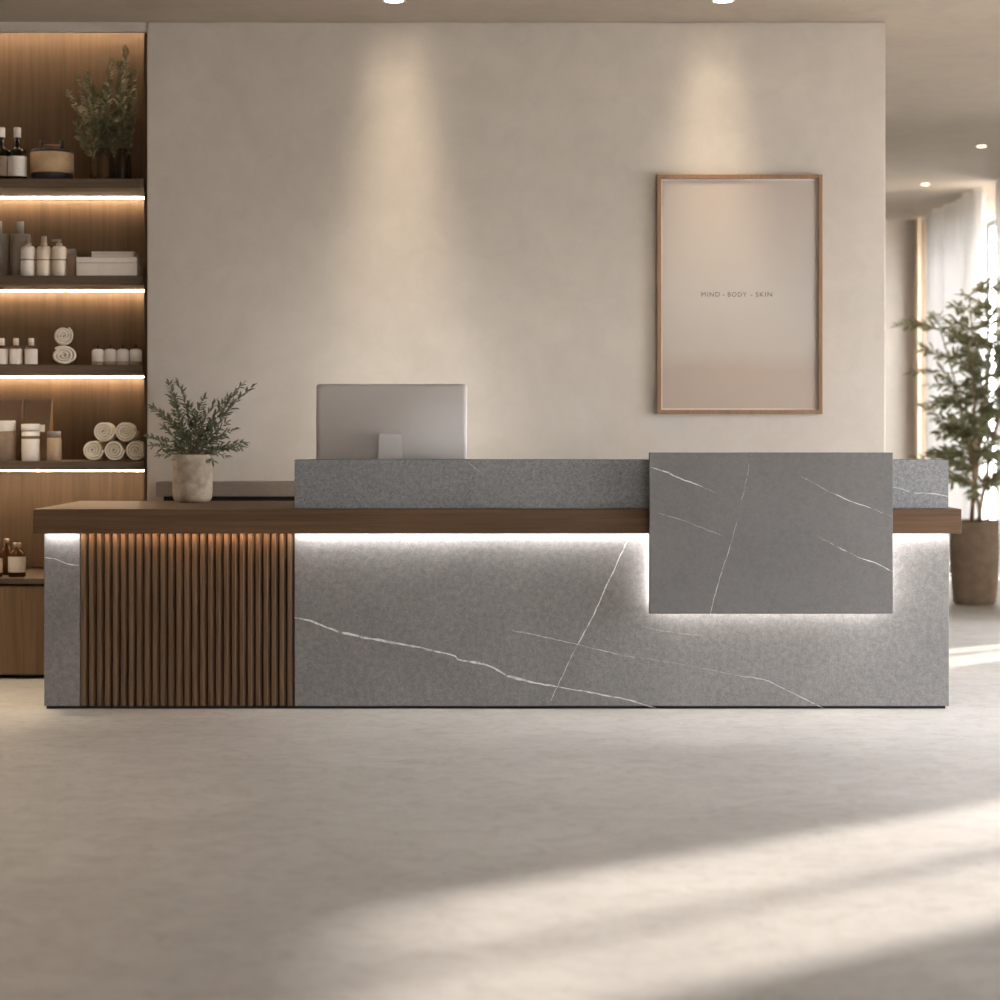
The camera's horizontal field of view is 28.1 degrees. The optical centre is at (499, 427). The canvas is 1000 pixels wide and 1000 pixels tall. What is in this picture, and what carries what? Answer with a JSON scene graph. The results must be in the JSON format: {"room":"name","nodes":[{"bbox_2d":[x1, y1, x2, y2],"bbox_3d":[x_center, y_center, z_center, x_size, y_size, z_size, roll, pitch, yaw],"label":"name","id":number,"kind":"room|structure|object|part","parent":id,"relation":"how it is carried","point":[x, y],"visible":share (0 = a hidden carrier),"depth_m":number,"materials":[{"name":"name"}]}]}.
{"room":"spa reception area","nodes":[
{"label":"spa reception area","id":0,"kind":"room"},
{"bbox_2d":[0,563,999,999],"bbox_3d":[0.350,1.184,8.050,7.700,0.120,19.900,0,0,0],"label":"floor","id":1,"kind":"structure","parent":0,"point":[146,854],"depth_m":5.31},
{"bbox_2d":[0,569,43,677],"bbox_3d":[-2.403,0.899,9.265,1.585,0.450,0.630,0,0,0],"label":"base cabinet","id":2,"kind":"object","parent":1,"relation":"on","point":[21,598],"visible":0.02,"depth_m":8.95,"materials":[{"name":"brown wood"}]},
{"bbox_2d":[0,553,2,576],"bbox_3d":[-2.280,0.603,9.060,0.050,0.140,0.050,0,0,0],"label":"bottle","id":3,"kind":"object","parent":2,"relation":"on","point":[1,558],"visible":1,"depth_m":9.05,"materials":[{"name":"brown glass"}]},
{"bbox_2d":[1,539,11,574],"bbox_3d":[-2.264,0.591,9.180,0.055,0.165,0.055,0,0,0],"label":"bottle","id":4,"kind":"object","parent":2,"relation":"on","point":[6,549],"visible":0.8,"depth_m":9.15,"materials":[{"name":"brown glass"}]},
{"bbox_2d":[8,542,25,576],"bbox_3d":[-2.188,0.597,9.060,0.079,0.154,0.079,0,0,0],"label":"bottle","id":5,"kind":"object","parent":2,"relation":"on","point":[16,557],"visible":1,"depth_m":9.03,"materials":[{"name":"brown glass"}]},
{"bbox_2d":[0,33,146,566],"bbox_3d":[-2.403,-0.671,9.365,1.585,2.669,0.450,0,0,0],"label":"shelving unit","id":6,"kind":"object","parent":2,"relation":"on","point":[88,215],"visible":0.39,"depth_m":9.56,"materials":[{"name":"brown wood"}]},
{"bbox_2d":[0,338,7,364],"bbox_3d":[-2.289,-0.350,9.190,0.058,0.126,0.058,0,0,0],"label":"dropper bottle","id":7,"kind":"object","parent":6,"relation":"on","point":[3,350],"visible":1,"depth_m":9.17,"materials":[{"name":"white glass"}]},
{"bbox_2d":[0,221,8,275],"bbox_3d":[-2.324,-0.827,9.270,0.092,0.261,0.092,0,0,0],"label":"bottle","id":8,"kind":"object","parent":6,"relation":"on","point":[4,238],"visible":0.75,"depth_m":9.24,"materials":[{"name":"grey plastic"}]},
{"bbox_2d":[0,127,8,178],"bbox_3d":[-2.298,-1.262,9.220,0.088,0.245,0.088,0,0,0],"label":"bottle","id":9,"kind":"object","parent":6,"relation":"on","point":[3,151],"visible":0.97,"depth_m":9.19,"materials":[{"name":"black glass"}]},
{"bbox_2d":[0,421,15,460],"bbox_3d":[-2.285,0.059,9.210,0.111,0.186,0.111,0,0,0],"label":"jar","id":10,"kind":"object","parent":6,"relation":"on","point":[7,428],"visible":1,"depth_m":9.16,"materials":[{"name":"white plastic"}]},
{"bbox_3d":[-2.285,-0.010,9.210,0.108,0.049,0.108,0,0,0],"label":"lid","id":11,"kind":"part","parent":10,"relation":"part of","materials":[{"name":"white plastic"}]},
{"bbox_2d":[0,399,22,460],"bbox_3d":[-2.298,0.008,9.360,0.129,0.287,0.090,0,0,0],"label":"paper bag","id":12,"kind":"object","parent":6,"relation":"on","point":[10,409],"visible":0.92,"depth_m":9.34,"materials":[{"name":"brown paper"}]},
{"bbox_2d":[10,338,21,364],"bbox_3d":[-2.224,-0.350,9.190,0.058,0.126,0.058,0,0,0],"label":"dropper bottle","id":13,"kind":"object","parent":6,"relation":"on","point":[15,350],"visible":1,"depth_m":9.17,"materials":[{"name":"white glass"}]},
{"bbox_2d":[8,127,26,178],"bbox_3d":[-2.225,-1.262,9.220,0.088,0.245,0.088,0,0,0],"label":"bottle","id":14,"kind":"object","parent":6,"relation":"on","point":[17,156],"visible":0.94,"depth_m":9.19,"materials":[{"name":"black glass"}]},
{"bbox_2d":[10,221,30,275],"bbox_3d":[-2.223,-0.827,9.270,0.092,0.261,0.092,0,0,0],"label":"bottle","id":15,"kind":"object","parent":6,"relation":"on","point":[16,243],"visible":0.75,"depth_m":9.23,"materials":[{"name":"grey plastic"}]},
{"bbox_2d":[20,239,35,275],"bbox_3d":[-2.168,-0.784,9.190,0.069,0.174,0.069,0,0,0],"label":"pump bottle","id":16,"kind":"object","parent":6,"relation":"on","point":[28,252],"visible":1,"depth_m":9.16,"materials":[{"name":"white plastic"}]},
{"bbox_2d":[25,338,37,364],"bbox_3d":[-2.154,-0.350,9.190,0.058,0.126,0.058,0,0,0],"label":"dropper bottle","id":17,"kind":"object","parent":6,"relation":"on","point":[31,352],"visible":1,"depth_m":9.17,"materials":[{"name":"white glass"}]},
{"bbox_2d":[21,424,44,460],"bbox_3d":[-2.150,0.066,9.200,0.107,0.172,0.088,0,0,0],"label":"canister","id":18,"kind":"object","parent":6,"relation":"on","point":[30,433],"visible":1,"depth_m":9.16,"materials":[{"name":"white ceramic"}]},
{"bbox_2d":[21,436,39,438],"bbox_3d":[-2.159,0.043,9.200,0.084,0.014,0.084,0,0,0],"label":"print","id":19,"kind":"object","parent":18,"relation":"attached to","point":[22,437],"depth_m":9.16},
{"bbox_3d":[-2.159,-0.004,9.200,0.088,0.031,0.088,0,0,0],"label":"lid","id":20,"kind":"part","parent":18,"relation":"part of","materials":[{"name":"white plastic"}]},
{"bbox_2d":[24,399,52,460],"bbox_3d":[-2.160,0.008,9.360,0.129,0.287,0.090,0,0,0],"label":"paper bag","id":21,"kind":"object","parent":6,"relation":"on","point":[36,411],"visible":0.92,"depth_m":9.34,"materials":[{"name":"brown paper"}]},
{"bbox_2d":[36,236,51,275],"bbox_3d":[-2.095,-0.789,9.190,0.069,0.186,0.069,0,0,0],"label":"pump bottle","id":22,"kind":"object","parent":6,"relation":"on","point":[43,252],"visible":1,"depth_m":9.16,"materials":[{"name":"beige plastic"}]},
{"bbox_2d":[30,140,73,178],"bbox_3d":[-2.076,-1.237,9.270,0.198,0.194,0.198,0,0,0],"label":"round box","id":23,"kind":"object","parent":6,"relation":"on","point":[49,161],"visible":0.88,"depth_m":9.19,"materials":[{"name":"fabric"}]},
{"bbox_3d":[-2.076,-1.306,9.270,0.092,0.018,0.018,0,0,0],"label":"handle","id":24,"kind":"part","parent":23,"relation":"part of","materials":[{"name":"brown wood"}]},
{"bbox_3d":[-2.030,-1.309,9.270,0.019,0.049,0.019,0,0,23],"label":"post","id":25,"kind":"part","parent":23,"relation":"part of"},
{"bbox_2d":[47,431,61,460],"bbox_3d":[-2.051,0.083,9.200,0.066,0.137,0.066,0,0,0],"label":"bottle","id":26,"kind":"object","parent":6,"relation":"on","point":[54,441],"visible":1,"depth_m":9.17,"materials":[{"name":"beige glass"}]},
{"bbox_2d":[52,239,66,275],"bbox_3d":[-2.026,-0.782,9.190,0.069,0.171,0.069,0,0,0],"label":"pump bottle","id":27,"kind":"object","parent":6,"relation":"on","point":[59,252],"visible":1,"depth_m":9.16,"materials":[{"name":"beige plastic"}]},
{"bbox_2d":[53,346,75,364],"bbox_3d":[-2.009,-0.336,9.229,0.104,0.084,0.120,0,0,-12],"label":"rolled towel","id":28,"kind":"object","parent":6,"relation":"on","point":[60,351],"visible":1,"depth_m":9.18,"materials":[{"name":"beige fabric"}]},
{"bbox_2d":[55,327,72,344],"bbox_3d":[-2.012,-0.424,9.229,0.084,0.082,0.120,0,0,-12],"label":"rolled towel","id":29,"kind":"object","parent":28,"relation":"on","point":[59,333],"visible":1,"depth_m":9.18,"materials":[{"name":"beige fabric"}]},
{"bbox_2d":[67,249,76,275],"bbox_3d":[-1.981,-0.761,9.240,0.050,0.129,0.042,0,0,0],"label":"bottle","id":30,"kind":"object","parent":6,"relation":"on","point":[71,253],"visible":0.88,"depth_m":9.22,"materials":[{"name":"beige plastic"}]},
{"bbox_3d":[-2.413,0.172,9.350,1.564,0.041,0.419,0,0,0],"label":"shelf","id":31,"kind":"part","parent":6,"relation":"part of","materials":[{"name":"brown wood"}]},
{"bbox_3d":[-2.413,-0.267,9.350,1.564,0.041,0.419,0,0,0],"label":"shelf","id":32,"kind":"part","parent":6,"relation":"part of","materials":[{"name":"brown wood"}]},
{"bbox_3d":[-2.413,-0.676,9.350,1.564,0.041,0.419,0,0,0],"label":"shelf","id":33,"kind":"part","parent":6,"relation":"part of","materials":[{"name":"brown wood"}]},
{"bbox_3d":[-2.413,-1.119,9.350,1.564,0.041,0.419,0,0,0],"label":"shelf","id":34,"kind":"part","parent":6,"relation":"part of","materials":[{"name":"brown wood"}]},
{"bbox_2d":[83,441,105,459],"bbox_3d":[-1.881,0.104,9.309,0.094,0.088,0.280,0,0,-7],"label":"rolled towel","id":35,"kind":"object","parent":6,"relation":"on","point":[92,450],"visible":0.99,"depth_m":9.18,"materials":[{"name":"beige fabric"}]},
{"bbox_2d":[65,58,130,178],"bbox_3d":[-1.871,-1.426,9.235,0.306,0.572,0.193,0,0,0],"label":"potted plant","id":36,"kind":"object","parent":6,"relation":"on","point":[102,161],"visible":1,"depth_m":9.23,"materials":[{"name":"green plant"}]},
{"bbox_2d":[92,344,103,364],"bbox_3d":[-1.847,-0.337,9.190,0.056,0.099,0.056,0,0,0],"label":"bottle","id":37,"kind":"object","parent":6,"relation":"on","point":[97,354],"visible":1,"depth_m":9.17,"materials":[{"name":"beige plastic"}]},
{"bbox_2d":[76,257,142,275],"bbox_3d":[-1.800,-0.739,9.230,0.279,0.085,0.162,0,0,0],"label":"box","id":38,"kind":"object","parent":6,"relation":"on","point":[85,266],"visible":0.9,"depth_m":9.15,"materials":[{"name":"white paper"}]},
{"bbox_3d":[-1.800,-0.769,9.230,0.279,0.025,0.162,0,0,0],"label":"lid","id":39,"kind":"part","parent":38,"relation":"part of","materials":[{"name":"white paper"}]},
{"bbox_2d":[91,252,137,256],"bbox_3d":[-1.777,-0.796,9.230,0.196,0.028,0.112,0,0,0],"label":"box","id":40,"kind":"object","parent":38,"relation":"on","point":[94,254],"visible":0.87,"depth_m":9.18,"materials":[{"name":"white paper"}]},
{"bbox_3d":[-1.777,-0.806,9.230,0.196,0.007,0.112,0,0,0],"label":"lid","id":41,"kind":"part","parent":40,"relation":"part of","materials":[{"name":"white paper"}]},
{"bbox_2d":[104,344,116,364],"bbox_3d":[-1.790,-0.337,9.190,0.056,0.099,0.056,0,0,0],"label":"bottle","id":42,"kind":"object","parent":6,"relation":"on","point":[110,355],"visible":1,"depth_m":9.17,"materials":[{"name":"white plastic"}]},
{"bbox_2d":[105,441,126,459],"bbox_3d":[-1.783,0.104,9.309,0.094,0.088,0.280,0,0,-7],"label":"rolled towel","id":43,"kind":"object","parent":6,"relation":"on","point":[114,450],"visible":0.98,"depth_m":9.18,"materials":[{"name":"beige fabric"}]},
{"bbox_2d":[94,422,116,441],"bbox_3d":[-1.832,0.018,9.309,0.094,0.088,0.280,0,0,-7],"label":"rolled towel","id":44,"kind":"object","parent":43,"relation":"on","point":[103,431],"visible":0.98,"depth_m":9.18,"materials":[{"name":"beige fabric"}]},
{"bbox_2d":[117,344,128,364],"bbox_3d":[-1.733,-0.337,9.190,0.056,0.099,0.056,0,0,0],"label":"bottle","id":45,"kind":"object","parent":6,"relation":"on","point":[122,354],"visible":1,"depth_m":9.17,"materials":[{"name":"white plastic"}]},
{"bbox_2d":[113,44,137,178],"bbox_3d":[-1.747,-1.468,9.329,0.145,0.656,0.154,0,0,0],"label":"potted plant","id":46,"kind":"object","parent":6,"relation":"on","point":[122,155],"visible":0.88,"depth_m":9.32,"materials":[{"name":"green plant"}]},
{"bbox_2d":[126,441,143,459],"bbox_3d":[-1.685,0.104,9.309,0.094,0.088,0.280,0,0,-7],"label":"rolled towel","id":47,"kind":"object","parent":6,"relation":"on","point":[134,451],"visible":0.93,"depth_m":9.18,"materials":[{"name":"beige fabric"}]},
{"bbox_2d":[115,422,139,441],"bbox_3d":[-1.733,0.018,9.309,0.094,0.088,0.280,0,0,-7],"label":"rolled towel","id":48,"kind":"object","parent":47,"relation":"on","point":[125,431],"visible":1,"depth_m":9.18,"materials":[{"name":"beige fabric"}]},
{"bbox_2d":[130,344,141,364],"bbox_3d":[-1.673,-0.337,9.190,0.056,0.099,0.056,0,0,0],"label":"bottle","id":49,"kind":"object","parent":6,"relation":"on","point":[135,354],"visible":1,"depth_m":9.17,"materials":[{"name":"white plastic"}]},
{"bbox_3d":[-1.620,-0.671,9.360,0.020,2.669,0.400,0,0,0],"label":"panel","id":50,"kind":"part","parent":6,"relation":"part of","materials":[{"name":"brown wood"}]},
{"bbox_2d":[156,481,294,500],"bbox_3d":[-0.317,0.682,9.009,2.434,0.883,0.178,0,0,0],"label":"countertop","id":51,"kind":"structure","parent":1,"relation":"on","point":[222,490],"depth_m":8.92,"materials":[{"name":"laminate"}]},
{"bbox_2d":[33,452,960,708],"bbox_3d":[-0.011,0.610,8.360,3.686,1.028,0.981,0,0,0],"label":"reception desk","id":52,"kind":"object","parent":1,"relation":"on","point":[665,580],"visible":1,"depth_m":8.00,"materials":[{"name":"grey stone"}]},
{"bbox_3d":[-1.251,0.765,8.220,0.858,0.693,0.440,0,0,0],"label":"slat panel","id":53,"kind":"part","parent":52,"relation":"part of","materials":[{"name":"brown wood"}]},
{"bbox_2d":[144,377,256,502],"bbox_3d":[-1.306,0.050,8.677,0.522,0.544,0.190,0,0,0],"label":"potted plant","id":54,"kind":"object","parent":52,"relation":"on","point":[192,471],"visible":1,"depth_m":8.65,"materials":[{"name":"green plant"}]},
{"bbox_3d":[-1.335,0.218,8.680,0.174,0.207,0.174,0,0,0],"label":"pot","id":55,"kind":"part","parent":54,"relation":"part of","materials":[{"name":"concrete"}]},
{"bbox_2d":[316,384,466,458],"bbox_3d":[-0.452,0.069,8.318,0.629,0.505,0.225,0,0,0],"label":"computer monitor","id":56,"kind":"object","parent":52,"relation":"on","point":[354,421],"visible":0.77,"depth_m":8.32,"materials":[{"name":"metal"}]},
{"bbox_2d":[33,501,960,533],"bbox_3d":[-0.011,0.370,8.395,3.686,0.097,0.910,0,0,0],"label":"countertop","id":57,"kind":"structure","parent":52,"relation":"on","point":[79,517],"depth_m":7.94,"materials":[{"name":"brown wood"}]},
{"bbox_3d":[1.067,0.416,7.889,0.958,0.640,0.039,0,0,0],"label":"panel","id":58,"kind":"part","parent":52,"relation":"part of","materials":[{"name":"stone"}]},
{"bbox_2d":[890,274,999,605],"bbox_3d":[3.057,0.061,12.795,0.950,2.125,0.954,0,0,41],"label":"potted tree","id":59,"kind":"object","parent":1,"relation":"on","point":[974,553],"visible":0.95,"depth_m":12.68,"materials":[{"name":"green plant"}]},
{"bbox_3d":[3.030,0.856,12.770,0.316,0.536,0.316,0,0,0],"label":"pot","id":60,"kind":"part","parent":59,"relation":"part of","materials":[{"name":"brown ceramic"}]},
{"bbox_2d":[0,0,999,218],"bbox_3d":[0.350,-1.947,8.050,7.700,0.200,19.900,0,0,0],"label":"ceiling","id":61,"kind":"structure","parent":0,"point":[942,57],"depth_m":9.07,"materials":[{"name":"paint"}]},
{"bbox_2d":[382,0,405,3],"bbox_3d":[-0.458,-1.845,8.640,0.100,0.004,0.100,0,0,0],"label":"recessed light","id":62,"kind":"object","parent":61,"relation":"in","point":[385,1],"visible":1,"depth_m":8.65,"materials":[{"name":"white metal"}]},
{"bbox_2d":[711,0,734,3],"bbox_3d":[0.963,-1.845,8.640,0.100,0.004,0.100,0,0,0],"label":"recessed light","id":63,"kind":"object","parent":61,"relation":"in","point":[713,1],"visible":1,"depth_m":8.65,"materials":[{"name":"white metal"}]},
{"bbox_2d":[913,218,925,458],"bbox_3d":[3.715,-0.367,17.579,0.174,2.961,0.063,0,0,0],"label":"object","id":64,"kind":"object","parent":61,"relation":"hanging from","point":[919,223],"visible":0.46,"depth_m":17.59,"materials":[{"name":"fabric"}]},
{"bbox_2d":[926,188,985,562],"bbox_3d":[3.718,-0.367,16.400,0.165,2.961,1.970,0,0,0],"label":"sheer curtain","id":65,"kind":"object","parent":61,"relation":"hanging from","point":[955,232],"visible":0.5,"depth_m":16.43,"materials":[{"name":"white fabric"}]},
{"bbox_2d":[995,179,999,285],"label":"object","id":66,"kind":"structure","parent":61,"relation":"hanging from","point":[997,275],"depth_m":14.93,"materials":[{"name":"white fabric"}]},
{"bbox_2d":[995,291,999,344],"label":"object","id":67,"kind":"structure","parent":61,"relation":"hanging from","point":[998,294],"depth_m":14.93,"materials":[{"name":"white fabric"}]},
{"bbox_2d":[995,378,999,388],"label":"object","id":68,"kind":"structure","parent":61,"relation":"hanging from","point":[997,383],"depth_m":14.93,"materials":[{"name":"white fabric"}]},
{"bbox_2d":[995,481,999,544],"label":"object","id":69,"kind":"structure","parent":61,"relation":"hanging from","point":[997,494],"depth_m":14.93,"materials":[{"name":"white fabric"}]},
{"bbox_2d":[147,22,884,500],"bbox_3d":[0.074,-0.362,9.360,3.360,2.971,0.520,0,0,0],"label":"wall","id":70,"kind":"structure","parent":0,"point":[471,204],"depth_m":9.10,"materials":[{"name":"paint"}]},
{"bbox_2d":[0,22,146,32],"bbox_3d":[-2.403,-1.826,9.117,1.594,0.043,0.035,0,0,0],"label":"trim","id":71,"kind":"structure","parent":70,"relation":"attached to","point":[5,27],"depth_m":9.10,"materials":[{"name":"paint"}]},
{"bbox_2d":[657,174,822,413],"bbox_3d":[1.087,-0.607,9.083,0.751,1.086,0.034,0,0,0],"label":"framed poster","id":72,"kind":"object","parent":70,"relation":"attached to","point":[740,256],"visible":1,"depth_m":9.08,"materials":[{"name":"beige paper"}]},
{"bbox_2d":[885,219,913,458],"bbox_3d":[0.350,-0.362,17.800,7.500,2.971,0.200,0,0,0],"label":"wall","id":73,"kind":"structure","parent":0,"point":[899,233],"depth_m":17.70,"materials":[{"name":"beige paint"}]},
{"bbox_2d":[985,194,994,223],"bbox_3d":[4.000,-0.362,8.050,0.200,2.971,19.300,0,0,0],"label":"window","id":74,"kind":"structure","parent":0,"point":[989,201],"depth_m":15.94,"materials":[{"name":"white glass"}]},
{"bbox_2d":[985,220,994,518],"bbox_3d":[4.010,-0.301,14.100,0.060,2.750,6.700,0,0,0],"label":"window","id":75,"kind":"structure","parent":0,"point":[990,225],"depth_m":16.48,"materials":[{"name":"white glass"}]}
]}

